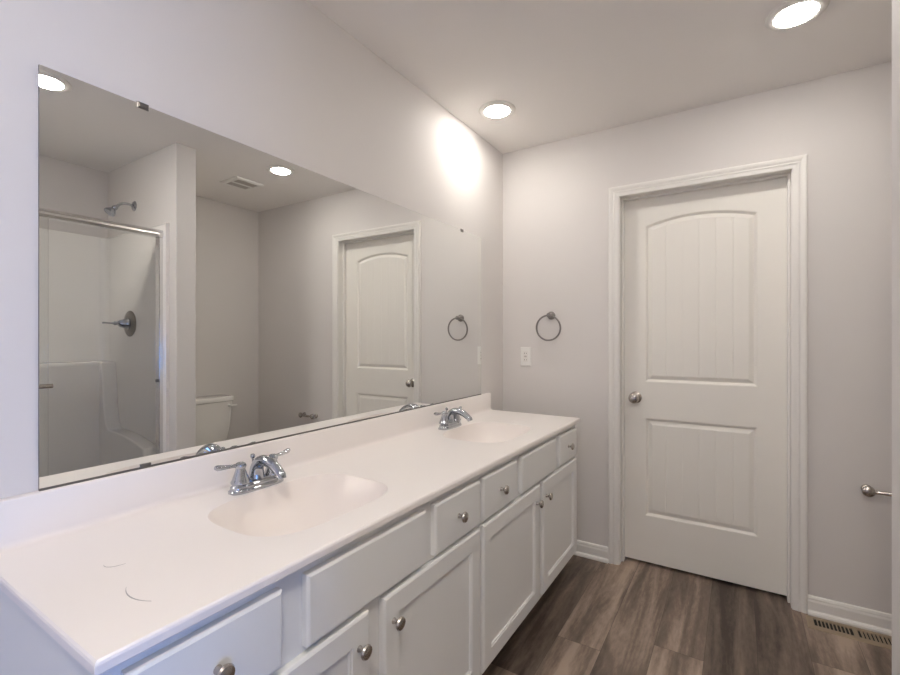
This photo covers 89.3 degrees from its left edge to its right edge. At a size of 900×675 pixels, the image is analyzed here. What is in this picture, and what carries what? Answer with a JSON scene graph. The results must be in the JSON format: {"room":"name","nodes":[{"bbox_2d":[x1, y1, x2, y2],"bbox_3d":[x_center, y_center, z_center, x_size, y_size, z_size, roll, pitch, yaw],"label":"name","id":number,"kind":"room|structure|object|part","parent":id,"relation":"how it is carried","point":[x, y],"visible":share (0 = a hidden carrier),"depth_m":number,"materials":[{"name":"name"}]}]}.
{"room":"bathroom","nodes":[
{"label":"bathroom","id":0,"kind":"room"},
{"bbox_2d":[0,0,502,498],"bbox_3d":[-0.780,0.039,1.264,0.114,2.445,4.230,0,0,32],"label":"wall","id":1,"kind":"structure","parent":0,"point":[281,79],"depth_m":1.37,"materials":[{"name":"paint"}]},
{"bbox_2d":[0,393,491,552],"bbox_3d":[-0.341,0.380,1.817,0.033,0.101,2.188,0,0,32],"label":"backsplash","id":2,"kind":"structure","parent":1,"relation":"attached to","point":[30,518],"depth_m":1.19,"materials":[{"name":"stone"}]},
{"bbox_2d":[38,64,480,490],"bbox_3d":[-0.351,-0.132,1.823,0.010,0.923,1.994,0,0,32],"label":"wall mirror","id":3,"kind":"object","parent":1,"relation":"attached to","point":[201,291],"visible":1,"depth_m":1.29,"materials":[{"name":"grey mirror"}]},
{"bbox_2d":[307,0,891,153],"bbox_3d":[0.392,-1.224,0.633,2.768,0.080,4.416,0,0,32],"label":"ceiling","id":4,"kind":"structure","parent":0,"point":[567,68],"depth_m":1.89,"materials":[{"name":"white paint"}]},
{"bbox_2d":[479,101,514,119],"bbox_3d":[0.244,-1.174,2.362,0.188,0.019,0.188,0,0,32],"label":"recessed light","id":5,"kind":"object","parent":4,"relation":"in","point":[495,110],"visible":1,"depth_m":2.34,"materials":[{"name":"white paint"}]},
{"bbox_2d":[765,0,829,30],"bbox_3d":[1.258,-1.174,1.656,0.188,0.019,0.188,0,0,32],"label":"recessed light","id":6,"kind":"object","parent":4,"relation":"in","point":[791,14],"visible":1,"depth_m":1.64,"materials":[{"name":"white paint"}]},
{"bbox_2d":[482,555,891,674],"bbox_3d":[0.392,1.301,0.633,2.768,0.080,4.416,0,0,32],"label":"floor","id":7,"kind":"structure","parent":0,"point":[632,616],"depth_m":1.95,"materials":[{"name":"wood"}]},
{"bbox_2d":[0,476,479,674],"bbox_3d":[-0.400,0.855,1.212,0.580,0.812,1.078,0,0,32],"label":"vanity cabinet","id":8,"kind":"object","parent":7,"relation":"on","point":[402,597],"visible":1,"depth_m":1.01,"materials":[{"name":"white paint"}]},
{"bbox_3d":[-0.392,0.547,0.755,0.018,0.146,0.261,0,0,32],"label":"drawer","id":9,"kind":"part","parent":8,"relation":"part of","materials":[{"name":"white paint"}]},
{"bbox_3d":[-0.371,0.546,0.743,0.030,0.033,0.033,0,0,32],"label":"knob","id":10,"kind":"part","parent":8,"relation":"part of","materials":[{"name":"silver metal"}]},
{"bbox_3d":[-0.328,0.884,0.856,0.018,0.499,0.500,0,0,32],"label":"door","id":11,"kind":"part","parent":8,"relation":"part of","materials":[{"name":"white paint"}]},
{"bbox_3d":[-0.193,0.703,1.024,0.030,0.033,0.033,0,0,32],"label":"knob","id":12,"kind":"part","parent":8,"relation":"part of","materials":[{"name":"silver metal"}]},
{"bbox_3d":[-0.128,0.703,1.127,0.030,0.033,0.033,0,0,32],"label":"knob","id":13,"kind":"part","parent":8,"relation":"part of","materials":[{"name":"silver metal"}]},
{"bbox_3d":[-0.036,0.884,1.317,0.018,0.499,0.488,0,0,32],"label":"door","id":14,"kind":"part","parent":8,"relation":"part of","materials":[{"name":"white paint"}]},
{"bbox_3d":[0.023,0.547,1.411,0.018,0.146,0.266,0,0,32],"label":"drawer","id":15,"kind":"part","parent":8,"relation":"part of","materials":[{"name":"white paint"}]},
{"bbox_3d":[0.039,0.545,1.392,0.030,0.033,0.033,0,0,32],"label":"knob","id":16,"kind":"part","parent":8,"relation":"part of","materials":[{"name":"silver metal"}]},
{"bbox_2d":[477,425,576,674],"bbox_3d":[0.179,0.855,2.127,0.580,0.812,1.088,0,0,32],"label":"vanity cabinet","id":17,"kind":"object","parent":7,"relation":"on","point":[527,526],"visible":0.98,"depth_m":1.84,"materials":[{"name":"white paint"}]},
{"bbox_2d":[0,393,579,674],"bbox_3d":[-0.119,0.444,1.677,0.558,0.230,2.192,0,0,32],"label":"countertop","id":18,"kind":"structure","parent":17,"relation":"on","point":[191,549],"depth_m":1.04,"materials":[{"name":"stone"}]},
{"bbox_2d":[103,563,144,600],"bbox_3d":[-0.569,0.429,0.806,0.205,0.001,0.030,0,0,41],"label":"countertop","id":19,"kind":"structure","parent":18,"relation":"on","point":[125,563],"depth_m":0.76,"materials":[{"name":"grey"}]},
{"bbox_2d":[214,448,290,495],"bbox_3d":[-0.518,0.381,1.292,0.152,0.096,0.242,0,0,32],"label":"faucet","id":20,"kind":"object","parent":18,"relation":"on","point":[241,482],"visible":1,"depth_m":1.27,"materials":[{"name":"silver metal"}]},
{"bbox_3d":[-0.608,0.352,1.247,0.016,0.019,0.070,0,0,41],"label":"lever","id":21,"kind":"part","parent":20,"relation":"part of","materials":[{"name":"silver metal"}]},
{"bbox_3d":[-0.585,0.374,1.273,0.051,0.058,0.051,0,0,32],"label":"handle","id":22,"kind":"part","parent":20,"relation":"part of","materials":[{"name":"silver metal"}]},
{"bbox_3d":[-0.558,0.415,1.317,0.058,0.028,0.166,0,0,32],"label":"plate","id":23,"kind":"part","parent":20,"relation":"part of","materials":[{"name":"silver metal"}]},
{"bbox_3d":[-0.518,0.370,1.292,0.150,0.074,0.048,0,0,32],"label":"spout","id":24,"kind":"part","parent":20,"relation":"part of","materials":[{"name":"silver metal"}]},
{"bbox_3d":[-0.530,0.374,1.361,0.051,0.058,0.051,0,0,32],"label":"handle","id":25,"kind":"part","parent":20,"relation":"part of","materials":[{"name":"silver metal"}]},
{"bbox_3d":[-0.516,0.352,1.393,0.016,0.019,0.070,0,0,24],"label":"lever","id":26,"kind":"part","parent":20,"relation":"part of","materials":[{"name":"silver metal"}]},
{"bbox_2d":[208,474,387,536],"bbox_3d":[-0.385,0.494,1.214,0.326,0.130,0.444,0,0,32],"label":"sink basin","id":27,"kind":"object","parent":18,"relation":"in","point":[300,506],"depth_m":1.32,"materials":[{"name":"white ceramic"}]},
{"bbox_2d":[434,406,471,429],"bbox_3d":[0.041,0.381,2.175,0.152,0.096,0.242,0,0,32],"label":"faucet","id":28,"kind":"object","parent":18,"relation":"on","point":[451,419],"visible":1,"depth_m":2.16,"materials":[{"name":"silver metal"}]},
{"bbox_3d":[-0.027,0.374,2.156,0.051,0.058,0.051,0,0,32],"label":"handle","id":29,"kind":"part","parent":28,"relation":"part of","materials":[{"name":"silver metal"}]},
{"bbox_3d":[0.001,0.415,2.200,0.058,0.028,0.166,0,0,32],"label":"plate","id":30,"kind":"part","parent":28,"relation":"part of","materials":[{"name":"silver metal"}]},
{"bbox_3d":[0.029,0.374,2.244,0.051,0.058,0.051,0,0,32],"label":"handle","id":31,"kind":"part","parent":28,"relation":"part of","materials":[{"name":"silver metal"}]},
{"bbox_3d":[0.041,0.370,2.175,0.150,0.074,0.048,0,0,32],"label":"spout","id":32,"kind":"part","parent":28,"relation":"part of","materials":[{"name":"silver metal"}]},
{"bbox_2d":[443,422,530,442],"bbox_3d":[0.175,0.494,2.100,0.326,0.130,0.444,0,0,32],"label":"sink basin","id":33,"kind":"object","parent":18,"relation":"in","point":[472,432],"depth_m":2.25,"materials":[{"name":"white ceramic"}]},
{"bbox_3d":[0.179,0.547,1.658,0.018,0.146,0.272,0,0,32],"label":"drawer","id":34,"kind":"part","parent":17,"relation":"part of","materials":[{"name":"white paint"}]},
{"bbox_3d":[0.197,0.545,1.641,0.030,0.033,0.033,0,0,32],"label":"knob","id":35,"kind":"part","parent":17,"relation":"part of","materials":[{"name":"silver metal"}]},
{"bbox_3d":[0.245,0.884,1.761,0.018,0.499,0.517,0,0,32],"label":"door","id":36,"kind":"part","parent":17,"relation":"part of","materials":[{"name":"white paint"}]},
{"bbox_3d":[0.382,0.703,1.933,0.030,0.033,0.033,0,0,32],"label":"knob","id":37,"kind":"part","parent":17,"relation":"part of","materials":[{"name":"silver metal"}]},
{"bbox_3d":[0.442,0.703,2.028,0.030,0.033,0.033,0,0,32],"label":"knob","id":38,"kind":"part","parent":17,"relation":"part of","materials":[{"name":"silver metal"}]},
{"bbox_3d":[0.537,0.884,2.224,0.018,0.499,0.491,0,0,32],"label":"door","id":39,"kind":"part","parent":17,"relation":"part of","materials":[{"name":"white paint"}]},
{"bbox_3d":[0.595,0.547,2.315,0.018,0.146,0.274,0,0,32],"label":"drawer","id":40,"kind":"part","parent":17,"relation":"part of","materials":[{"name":"white paint"}]},
{"bbox_2d":[805,614,891,649],"bbox_3d":[1.731,1.258,1.943,0.333,0.006,0.110,0,0,32],"label":"floor vent","id":41,"kind":"object","parent":7,"relation":"in","point":[869,637],"visible":0.92,"depth_m":1.95,"materials":[{"name":"beige metal"}]},
{"bbox_2d":[503,61,891,613],"bbox_3d":[1.442,0.039,2.293,2.540,2.445,0.114,0,0,32],"label":"wall","id":42,"kind":"structure","parent":0,"point":[555,194],"depth_m":2.10,"materials":[{"name":"paint"}]},
{"bbox_2d":[521,347,530,365],"bbox_3d":[0.471,0.113,2.834,0.070,0.117,0.009,0,0,32],"label":"wall outlet","id":43,"kind":"object","parent":42,"relation":"attached to","point":[525,351],"visible":1,"depth_m":2.83,"materials":[{"name":"white plastic"}]},
{"bbox_2d":[523,351,527,361],"bbox_3d":[0.470,0.113,2.833,0.033,0.067,0.003,0,0,32],"label":"receptacle","id":44,"kind":"object","parent":43,"relation":"attached to","point":[525,353],"depth_m":2.83,"materials":[{"name":"white plastic"}]},
{"bbox_2d":[536,312,560,340],"bbox_3d":[0.594,-0.072,2.726,0.158,0.179,0.060,0,0,32],"label":"towel ring","id":45,"kind":"object","parent":42,"relation":"attached to","point":[551,315],"visible":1,"depth_m":2.71,"materials":[{"name":"grey metal"}]},
{"bbox_3d":[0.597,-0.137,2.725,0.049,0.049,0.060,0,0,32],"label":"wall post","id":46,"kind":"part","parent":45,"relation":"part of","materials":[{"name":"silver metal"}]},
{"bbox_2d":[574,540,607,562],"bbox_3d":[0.611,1.220,2.737,0.661,0.083,0.024,0,0,32],"label":"baseboard","id":47,"kind":"structure","parent":42,"relation":"attached to","point":[585,549],"depth_m":2.61,"materials":[{"name":"white paint"}]},
{"bbox_2d":[625,177,786,595],"bbox_3d":[1.304,0.230,2.387,0.761,2.030,0.104,0,0,32],"label":"door","id":48,"kind":"structure","parent":42,"relation":"in","point":[706,270],"depth_m":2.38,"materials":[{"name":"white paint"}]},
{"bbox_3d":[1.028,0.333,2.541,0.066,0.066,0.069,0,0,32],"label":"knob","id":49,"kind":"part","parent":48,"relation":"part of","materials":[{"name":"silver metal"}]},
{"bbox_2d":[608,154,807,613],"bbox_3d":[1.296,0.209,2.375,0.885,2.105,0.132,0,0,32],"label":"door frame","id":50,"kind":"structure","parent":42,"relation":"attached to","point":[795,168],"depth_m":2.17,"materials":[{"name":"white paint"}]},
{"bbox_2d":[808,594,891,635],"bbox_3d":[2.058,1.220,1.822,0.994,0.083,0.024,0,0,32],"label":"baseboard","id":51,"kind":"structure","parent":42,"relation":"attached to","point":[844,613],"depth_m":2.00,"materials":[{"name":"white paint"}]},
{"bbox_2d":[861,484,891,496],"bbox_3d":[1.863,0.656,1.925,0.190,0.045,0.058,0,0,32],"label":"paper holder","id":52,"kind":"object","parent":42,"relation":"attached to","point":[867,490],"visible":0.98,"depth_m":1.94,"materials":[{"name":"silver metal"}]},
{"bbox_3d":[1.802,0.656,1.964,0.045,0.045,0.058,0,0,32],"label":"wall post","id":53,"kind":"part","parent":52,"relation":"part of","materials":[{"name":"silver metal"}]},
{"bbox_2d":[892,0,899,674],"bbox_3d":[1.473,0.039,0.843,0.938,2.445,0.120,0,0,32],"label":"wall partition","id":54,"kind":"structure","parent":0,"point":[895,3],"depth_m":1.11,"materials":[{"name":"paint"}]}
]}

